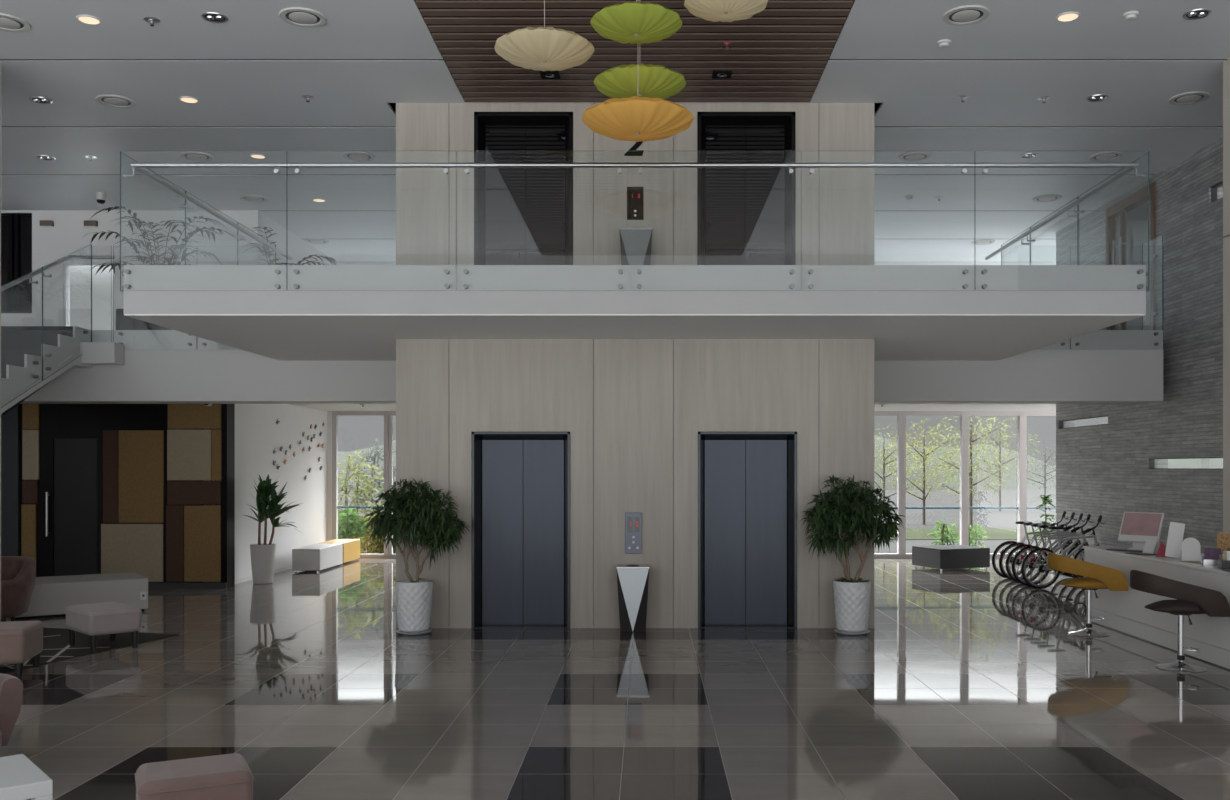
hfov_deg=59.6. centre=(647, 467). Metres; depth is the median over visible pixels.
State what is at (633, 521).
panel
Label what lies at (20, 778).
side table
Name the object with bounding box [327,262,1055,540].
wall
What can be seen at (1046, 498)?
sapling
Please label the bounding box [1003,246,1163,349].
gallery balustrade
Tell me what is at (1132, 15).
smoke detector
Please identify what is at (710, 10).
pendant lantern
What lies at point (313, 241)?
ceiling vent
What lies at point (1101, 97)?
recessed light
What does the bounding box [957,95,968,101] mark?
sprinkler
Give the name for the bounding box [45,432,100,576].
door
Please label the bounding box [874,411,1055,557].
window
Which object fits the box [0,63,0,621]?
column
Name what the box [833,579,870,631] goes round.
pot
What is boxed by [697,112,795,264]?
entrance
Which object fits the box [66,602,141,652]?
ottoman
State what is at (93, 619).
cushion
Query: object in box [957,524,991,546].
shrub
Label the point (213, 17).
recessed light
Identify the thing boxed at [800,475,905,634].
potted ficus
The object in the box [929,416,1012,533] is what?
street tree
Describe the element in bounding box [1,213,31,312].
window
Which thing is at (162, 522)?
wall
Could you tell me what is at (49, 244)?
wall
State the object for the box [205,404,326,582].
wall
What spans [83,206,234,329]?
potted palm
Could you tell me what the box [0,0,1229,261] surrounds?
ceiling
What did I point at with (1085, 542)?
bicycle
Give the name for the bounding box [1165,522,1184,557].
card
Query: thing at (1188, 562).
folder
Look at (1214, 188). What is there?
window
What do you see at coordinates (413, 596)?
pot
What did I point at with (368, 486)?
shrub
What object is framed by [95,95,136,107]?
ceiling vent
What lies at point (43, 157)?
recessed light
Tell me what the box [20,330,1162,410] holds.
floor
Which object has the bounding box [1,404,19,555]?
wall
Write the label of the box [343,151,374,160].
ceiling vent
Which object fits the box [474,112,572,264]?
elevator door
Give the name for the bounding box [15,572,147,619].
platform
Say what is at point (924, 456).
street tree
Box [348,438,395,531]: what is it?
shrub
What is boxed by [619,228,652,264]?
litter bin
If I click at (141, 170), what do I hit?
balcony balustrade
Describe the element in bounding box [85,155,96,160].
sprinkler
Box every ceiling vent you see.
[0,13,30,31]
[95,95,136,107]
[180,151,213,160]
[239,195,268,201]
[279,7,326,27]
[305,239,328,243]
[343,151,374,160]
[899,151,930,160]
[942,5,989,25]
[971,240,994,244]
[1032,195,1061,201]
[1089,151,1122,160]
[1168,91,1209,104]
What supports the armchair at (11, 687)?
on the floor at (966, 683)
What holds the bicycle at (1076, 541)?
on the floor at (966, 683)
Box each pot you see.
[250,543,275,583]
[395,579,432,631]
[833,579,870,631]
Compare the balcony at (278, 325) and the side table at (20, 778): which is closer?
the side table at (20, 778)
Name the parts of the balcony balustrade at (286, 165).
glass panel, glass panel, glass panel, handrail, glass panel, glass panel, glass panel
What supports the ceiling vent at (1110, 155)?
in the ceiling at (249, 74)
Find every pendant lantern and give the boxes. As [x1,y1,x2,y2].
[494,0,594,70]
[582,96,693,141]
[590,0,681,43]
[594,63,685,98]
[684,0,767,21]
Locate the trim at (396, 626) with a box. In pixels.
[396,626,874,627]
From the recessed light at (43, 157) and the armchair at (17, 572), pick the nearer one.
the armchair at (17, 572)
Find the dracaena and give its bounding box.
[244,474,302,583]
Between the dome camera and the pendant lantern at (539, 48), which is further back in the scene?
the dome camera
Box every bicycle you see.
[992,511,1084,577]
[999,512,1078,580]
[1006,513,1086,582]
[1012,514,1092,585]
[1021,515,1104,588]
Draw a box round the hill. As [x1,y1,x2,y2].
[338,435,1222,489]
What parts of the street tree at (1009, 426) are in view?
stem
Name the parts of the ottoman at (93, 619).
leg, leg, leg, leg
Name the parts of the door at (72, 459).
handle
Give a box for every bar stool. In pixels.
[1048,553,1128,636]
[1130,570,1229,671]
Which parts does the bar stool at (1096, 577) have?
seat, backrest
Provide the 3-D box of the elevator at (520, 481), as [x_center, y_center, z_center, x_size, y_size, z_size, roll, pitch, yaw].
[-1.444,0.702,12.349,1.123,2.232,0.322,0,0,0]
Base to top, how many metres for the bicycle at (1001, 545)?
1.098 m
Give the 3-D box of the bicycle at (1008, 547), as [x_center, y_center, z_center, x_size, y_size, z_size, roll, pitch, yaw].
[6.391,1.269,17.270,1.542,1.098,0.522,0,0,-9]
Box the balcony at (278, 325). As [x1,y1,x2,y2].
[124,265,1145,360]
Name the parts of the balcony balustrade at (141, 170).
glass panel, glass panel, handrail, glass panel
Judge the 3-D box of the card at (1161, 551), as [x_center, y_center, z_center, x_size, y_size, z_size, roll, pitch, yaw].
[5.367,0.848,11.241,0.100,0.160,0.056,0,0,20]
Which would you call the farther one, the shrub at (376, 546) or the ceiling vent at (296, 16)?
the shrub at (376, 546)
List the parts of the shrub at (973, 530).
stem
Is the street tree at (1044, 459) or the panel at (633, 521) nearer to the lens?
the panel at (633, 521)
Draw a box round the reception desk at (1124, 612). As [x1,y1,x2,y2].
[1082,546,1229,670]
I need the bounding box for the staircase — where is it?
[1,326,124,415]
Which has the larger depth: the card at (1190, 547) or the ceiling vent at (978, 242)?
the ceiling vent at (978, 242)
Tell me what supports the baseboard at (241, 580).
attached to the wall at (257, 432)
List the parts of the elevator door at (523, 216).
door, door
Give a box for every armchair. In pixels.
[0,673,22,748]
[1,556,35,620]
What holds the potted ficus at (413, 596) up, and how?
on the floor at (966, 683)
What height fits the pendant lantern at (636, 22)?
0.791 m
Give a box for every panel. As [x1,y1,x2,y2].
[625,513,641,553]
[627,187,642,219]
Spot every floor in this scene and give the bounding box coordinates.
[0,558,1229,799]
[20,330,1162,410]
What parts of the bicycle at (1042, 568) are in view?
frame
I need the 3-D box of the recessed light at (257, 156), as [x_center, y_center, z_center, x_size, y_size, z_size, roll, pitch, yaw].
[-5.185,-4.143,14.279,0.212,0.010,0.212,0,0,0]
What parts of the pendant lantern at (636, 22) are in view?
lamp shade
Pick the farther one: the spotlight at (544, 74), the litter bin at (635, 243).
the litter bin at (635, 243)
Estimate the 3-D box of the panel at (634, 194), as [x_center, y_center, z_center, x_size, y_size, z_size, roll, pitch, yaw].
[-0.145,-3.005,12.190,0.187,0.375,0.020,0,0,0]
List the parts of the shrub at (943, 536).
stem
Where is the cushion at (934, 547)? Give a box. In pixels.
[912,545,989,550]
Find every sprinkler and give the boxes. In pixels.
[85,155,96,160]
[144,17,159,26]
[301,95,313,101]
[724,42,729,49]
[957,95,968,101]
[1038,96,1050,102]
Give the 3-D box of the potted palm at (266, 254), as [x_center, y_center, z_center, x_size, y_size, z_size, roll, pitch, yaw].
[-5.737,-2.734,16.614,1.757,1.703,1.631,0,0,37]
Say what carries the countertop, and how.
on the reception desk at (1124, 612)
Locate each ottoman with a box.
[0,621,43,675]
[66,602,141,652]
[135,753,253,799]
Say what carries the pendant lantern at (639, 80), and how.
hanging from the ceiling slats
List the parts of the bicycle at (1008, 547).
frame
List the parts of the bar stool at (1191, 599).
seat, backrest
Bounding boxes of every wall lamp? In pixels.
[40,220,53,226]
[84,220,97,226]
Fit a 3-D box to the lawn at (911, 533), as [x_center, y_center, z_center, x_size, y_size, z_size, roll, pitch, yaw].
[0.000,1.851,30.100,80.000,0.035,5.000,0,0,0]
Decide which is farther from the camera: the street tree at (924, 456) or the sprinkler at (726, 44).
the street tree at (924, 456)
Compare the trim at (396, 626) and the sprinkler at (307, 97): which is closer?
the sprinkler at (307, 97)
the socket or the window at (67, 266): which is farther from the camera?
the window at (67, 266)
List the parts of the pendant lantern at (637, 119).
lamp shade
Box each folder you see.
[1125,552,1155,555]
[1174,561,1200,563]
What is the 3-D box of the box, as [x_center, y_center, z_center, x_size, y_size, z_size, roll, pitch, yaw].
[5.400,0.830,9.900,0.240,0.195,0.160,0,0,15]
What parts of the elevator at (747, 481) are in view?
door, door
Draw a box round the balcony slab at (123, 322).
[116,309,172,329]
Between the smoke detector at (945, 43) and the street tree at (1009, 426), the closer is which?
the smoke detector at (945, 43)
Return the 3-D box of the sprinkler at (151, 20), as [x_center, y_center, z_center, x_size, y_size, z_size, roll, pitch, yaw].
[-4.592,-4.120,9.944,0.140,0.055,0.140,0,0,0]
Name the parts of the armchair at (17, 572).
seat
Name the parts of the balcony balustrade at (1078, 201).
glass panel, glass panel, handrail, glass panel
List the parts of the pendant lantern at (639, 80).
lamp shade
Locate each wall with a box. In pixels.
[1,210,335,329]
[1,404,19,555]
[20,404,234,588]
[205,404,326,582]
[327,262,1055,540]
[396,102,873,625]
[1056,136,1224,560]
[1127,204,1149,329]
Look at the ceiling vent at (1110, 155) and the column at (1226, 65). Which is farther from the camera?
the ceiling vent at (1110, 155)
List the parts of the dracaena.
stem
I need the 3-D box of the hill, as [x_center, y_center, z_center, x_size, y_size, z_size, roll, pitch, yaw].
[0.000,-1.069,114.500,140.000,6.373,49.000,0,0,0]
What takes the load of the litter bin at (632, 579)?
on the floor at (966, 683)
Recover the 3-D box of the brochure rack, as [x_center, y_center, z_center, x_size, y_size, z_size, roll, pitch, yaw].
[5.430,0.770,10.243,0.264,0.316,0.210,0,0,20]
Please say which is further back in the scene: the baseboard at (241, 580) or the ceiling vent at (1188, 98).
the baseboard at (241, 580)
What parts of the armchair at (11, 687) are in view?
seat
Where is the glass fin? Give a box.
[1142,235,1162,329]
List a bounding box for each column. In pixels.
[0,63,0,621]
[1223,58,1229,532]
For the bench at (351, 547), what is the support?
on the floor at (966, 683)
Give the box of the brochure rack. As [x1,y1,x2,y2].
[1200,532,1229,565]
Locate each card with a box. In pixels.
[1142,539,1158,553]
[1156,542,1165,556]
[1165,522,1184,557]
[1181,538,1200,560]
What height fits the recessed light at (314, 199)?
0.010 m
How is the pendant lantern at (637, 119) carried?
hanging from the ceiling slats
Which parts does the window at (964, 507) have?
blue rail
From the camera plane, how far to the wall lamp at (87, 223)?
17.23 m
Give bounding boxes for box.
[1217,548,1229,568]
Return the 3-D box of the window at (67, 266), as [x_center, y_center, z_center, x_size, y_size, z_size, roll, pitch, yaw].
[-9.012,-2.717,17.390,0.822,1.170,0.120,0,0,0]
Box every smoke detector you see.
[905,195,912,199]
[937,39,950,48]
[1123,11,1138,20]
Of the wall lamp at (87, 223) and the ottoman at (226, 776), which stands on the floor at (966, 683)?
the ottoman at (226, 776)
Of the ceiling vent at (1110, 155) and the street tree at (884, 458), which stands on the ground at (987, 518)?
the street tree at (884, 458)
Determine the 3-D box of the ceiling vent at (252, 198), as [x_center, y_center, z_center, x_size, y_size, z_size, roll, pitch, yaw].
[-6.053,-4.148,16.500,0.424,0.040,0.424,0,0,0]
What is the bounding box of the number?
[624,141,643,155]
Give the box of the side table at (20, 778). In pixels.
[0,754,52,799]
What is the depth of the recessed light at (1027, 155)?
14.24 m
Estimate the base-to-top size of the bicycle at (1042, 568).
1.098 m
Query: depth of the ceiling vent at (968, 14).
9.80 m
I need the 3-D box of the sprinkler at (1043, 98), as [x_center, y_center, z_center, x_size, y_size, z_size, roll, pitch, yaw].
[4.439,-4.120,12.040,0.140,0.055,0.140,0,0,0]
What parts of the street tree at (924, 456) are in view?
stem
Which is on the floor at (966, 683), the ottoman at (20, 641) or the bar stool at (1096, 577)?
the bar stool at (1096, 577)
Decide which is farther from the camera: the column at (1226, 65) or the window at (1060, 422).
the window at (1060, 422)
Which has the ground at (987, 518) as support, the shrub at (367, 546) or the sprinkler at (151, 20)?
the shrub at (367, 546)
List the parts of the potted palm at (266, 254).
frond stem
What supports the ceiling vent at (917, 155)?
in the ceiling at (249, 74)
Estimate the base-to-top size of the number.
0.314 m
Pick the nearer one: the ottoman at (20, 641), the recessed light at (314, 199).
the ottoman at (20, 641)
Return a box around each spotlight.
[540,71,559,78]
[712,71,731,78]
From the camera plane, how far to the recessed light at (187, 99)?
12.07 m
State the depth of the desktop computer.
12.20 m
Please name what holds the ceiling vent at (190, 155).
in the ceiling at (249, 74)
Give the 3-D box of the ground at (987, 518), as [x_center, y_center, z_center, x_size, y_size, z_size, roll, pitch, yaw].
[0.000,1.958,80.800,120.000,0.220,118.400,0,0,0]
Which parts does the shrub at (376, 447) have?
stem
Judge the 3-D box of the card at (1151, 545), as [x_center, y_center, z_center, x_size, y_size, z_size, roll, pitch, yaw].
[5.500,0.851,11.720,0.180,0.155,0.120,0,0,-35]
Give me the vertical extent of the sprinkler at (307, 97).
0.055 m
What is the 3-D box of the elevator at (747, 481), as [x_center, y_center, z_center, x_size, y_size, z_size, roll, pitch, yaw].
[1.130,0.702,12.349,1.128,2.232,0.322,0,0,0]
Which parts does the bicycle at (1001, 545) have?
frame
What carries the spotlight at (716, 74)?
attached to the ceiling slats
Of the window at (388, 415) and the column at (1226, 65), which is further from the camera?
the window at (388, 415)
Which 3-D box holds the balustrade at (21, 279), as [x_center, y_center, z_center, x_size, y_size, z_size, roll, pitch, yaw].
[-7.482,-1.061,11.830,0.364,3.962,5.779,0,0,0]
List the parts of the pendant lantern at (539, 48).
lamp shade, lamp shade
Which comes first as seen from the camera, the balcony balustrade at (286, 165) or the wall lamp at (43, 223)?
the balcony balustrade at (286, 165)
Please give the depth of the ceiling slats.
10.62 m
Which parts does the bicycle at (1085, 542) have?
frame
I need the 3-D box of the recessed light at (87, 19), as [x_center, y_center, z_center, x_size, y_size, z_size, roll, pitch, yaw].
[-5.170,-4.143,9.933,0.212,0.010,0.212,0,0,0]
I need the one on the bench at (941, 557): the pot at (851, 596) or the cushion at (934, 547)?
the cushion at (934, 547)
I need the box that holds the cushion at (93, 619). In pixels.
[66,602,140,635]
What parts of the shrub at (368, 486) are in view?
stem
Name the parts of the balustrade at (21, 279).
glass panel, handrail, glass panel, glass panel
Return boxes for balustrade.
[1,244,114,407]
[113,246,206,349]
[120,151,1148,290]
[121,152,292,291]
[985,152,1148,291]
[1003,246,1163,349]
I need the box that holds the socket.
[140,592,145,599]
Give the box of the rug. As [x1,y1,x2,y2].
[0,628,178,672]
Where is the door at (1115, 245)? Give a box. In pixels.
[1106,182,1154,329]
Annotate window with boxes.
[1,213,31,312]
[64,263,110,325]
[332,411,395,557]
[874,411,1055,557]
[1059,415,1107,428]
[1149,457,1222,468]
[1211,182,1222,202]
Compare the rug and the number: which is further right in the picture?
the number
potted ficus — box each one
[360,478,470,634]
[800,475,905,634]
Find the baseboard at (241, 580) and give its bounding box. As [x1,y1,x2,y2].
[235,565,291,583]
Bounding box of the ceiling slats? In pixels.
[414,0,854,101]
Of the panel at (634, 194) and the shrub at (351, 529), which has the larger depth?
the shrub at (351, 529)
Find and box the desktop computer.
[1106,512,1164,551]
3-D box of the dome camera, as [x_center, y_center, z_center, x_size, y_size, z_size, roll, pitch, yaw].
[-8.251,-4.070,16.200,0.150,0.176,0.150,0,0,0]
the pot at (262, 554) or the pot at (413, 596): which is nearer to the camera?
the pot at (413, 596)
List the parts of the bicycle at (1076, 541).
frame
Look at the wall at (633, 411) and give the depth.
12.20 m
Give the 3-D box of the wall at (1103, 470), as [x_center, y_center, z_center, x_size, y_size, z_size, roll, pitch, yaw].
[7.330,-1.215,9.300,0.300,6.066,19.200,0,0,0]
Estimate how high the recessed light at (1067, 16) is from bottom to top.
0.010 m
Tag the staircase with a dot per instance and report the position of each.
(21, 346)
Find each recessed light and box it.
[29,96,52,103]
[36,155,55,160]
[76,15,101,24]
[179,96,198,102]
[201,12,228,23]
[250,154,265,158]
[312,198,325,201]
[1020,153,1037,158]
[1056,12,1079,21]
[1086,94,1107,101]
[1183,9,1210,19]
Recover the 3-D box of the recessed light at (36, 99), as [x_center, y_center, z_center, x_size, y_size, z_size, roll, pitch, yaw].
[-6.842,-4.143,12.106,0.234,0.013,0.234,0,0,0]
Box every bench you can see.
[292,543,342,571]
[321,539,359,564]
[912,545,989,570]
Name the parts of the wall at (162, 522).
fabric panel, fabric panel, fabric panel, fabric panel, fabric panel, fabric panel, fabric panel, fabric panel, skirting, fabric panel, fabric panel, fabric panel, fabric panel, fabric panel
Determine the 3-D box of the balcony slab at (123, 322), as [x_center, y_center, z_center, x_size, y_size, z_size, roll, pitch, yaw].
[-7.150,-2.092,15.750,1.100,0.420,0.440,0,0,0]
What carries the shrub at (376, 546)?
on the ground at (987, 518)
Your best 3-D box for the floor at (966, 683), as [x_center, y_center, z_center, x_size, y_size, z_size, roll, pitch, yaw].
[-1.500,1.918,10.650,24.000,0.200,21.900,0,0,0]
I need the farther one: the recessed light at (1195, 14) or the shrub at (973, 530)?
the shrub at (973, 530)
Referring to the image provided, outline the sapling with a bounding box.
[1030,495,1055,557]
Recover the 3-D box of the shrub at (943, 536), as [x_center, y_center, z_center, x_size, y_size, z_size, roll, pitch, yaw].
[6.434,1.528,23.274,0.700,0.840,0.647,0,0,-39]
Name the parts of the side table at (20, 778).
leg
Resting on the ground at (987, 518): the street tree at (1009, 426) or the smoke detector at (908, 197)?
the street tree at (1009, 426)
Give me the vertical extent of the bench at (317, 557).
0.410 m
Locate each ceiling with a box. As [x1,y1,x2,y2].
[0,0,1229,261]
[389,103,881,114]
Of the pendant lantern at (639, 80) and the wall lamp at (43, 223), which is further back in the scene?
the wall lamp at (43, 223)
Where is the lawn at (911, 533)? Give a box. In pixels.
[340,528,1055,539]
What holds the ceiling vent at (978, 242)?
in the ceiling at (249, 74)
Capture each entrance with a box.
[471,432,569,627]
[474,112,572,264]
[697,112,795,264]
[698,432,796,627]
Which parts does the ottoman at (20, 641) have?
leg, leg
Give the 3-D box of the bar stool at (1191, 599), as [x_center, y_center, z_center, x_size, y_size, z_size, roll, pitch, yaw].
[4.800,1.375,9.763,0.775,0.886,0.526,0,0,4]
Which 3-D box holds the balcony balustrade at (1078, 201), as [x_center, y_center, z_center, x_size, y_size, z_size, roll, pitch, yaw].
[4.761,-2.365,12.627,0.139,1.335,4.646,0,0,0]
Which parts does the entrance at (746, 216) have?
door, door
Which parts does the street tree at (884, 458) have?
stem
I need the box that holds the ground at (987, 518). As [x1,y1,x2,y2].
[338,490,1055,553]
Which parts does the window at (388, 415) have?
blue rail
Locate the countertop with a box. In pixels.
[1082,546,1229,575]
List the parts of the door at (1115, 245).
handle, handle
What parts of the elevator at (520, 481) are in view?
door, door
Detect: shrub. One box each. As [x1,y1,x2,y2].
[338,450,383,545]
[338,505,368,552]
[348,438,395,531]
[359,514,381,553]
[365,523,395,553]
[926,519,959,544]
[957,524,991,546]
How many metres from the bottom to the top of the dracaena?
1.745 m
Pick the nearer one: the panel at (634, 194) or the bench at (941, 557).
the panel at (634, 194)
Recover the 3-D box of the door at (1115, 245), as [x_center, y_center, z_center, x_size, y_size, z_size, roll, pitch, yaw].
[7.212,-2.962,15.990,0.216,2.160,1.580,0,0,0]
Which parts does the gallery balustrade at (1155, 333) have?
glass panel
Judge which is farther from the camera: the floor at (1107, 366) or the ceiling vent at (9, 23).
the floor at (1107, 366)
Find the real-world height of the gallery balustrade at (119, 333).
1.410 m
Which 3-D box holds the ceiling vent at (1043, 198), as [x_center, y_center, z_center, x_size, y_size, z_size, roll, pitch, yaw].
[6.130,-4.148,16.500,0.424,0.040,0.424,0,0,0]
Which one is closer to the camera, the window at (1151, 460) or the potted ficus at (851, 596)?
the potted ficus at (851, 596)
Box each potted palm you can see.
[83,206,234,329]
[240,227,336,264]
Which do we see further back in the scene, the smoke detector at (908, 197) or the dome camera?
the smoke detector at (908, 197)
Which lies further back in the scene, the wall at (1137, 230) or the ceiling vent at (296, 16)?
the wall at (1137, 230)
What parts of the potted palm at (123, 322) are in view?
frond stem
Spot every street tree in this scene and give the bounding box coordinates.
[874,422,918,505]
[886,419,959,524]
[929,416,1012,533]
[969,416,1039,510]
[1010,440,1055,505]
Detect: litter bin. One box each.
[616,564,649,631]
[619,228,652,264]
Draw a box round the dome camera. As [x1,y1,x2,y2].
[95,192,106,203]
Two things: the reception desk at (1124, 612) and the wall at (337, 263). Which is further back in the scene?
the wall at (337, 263)

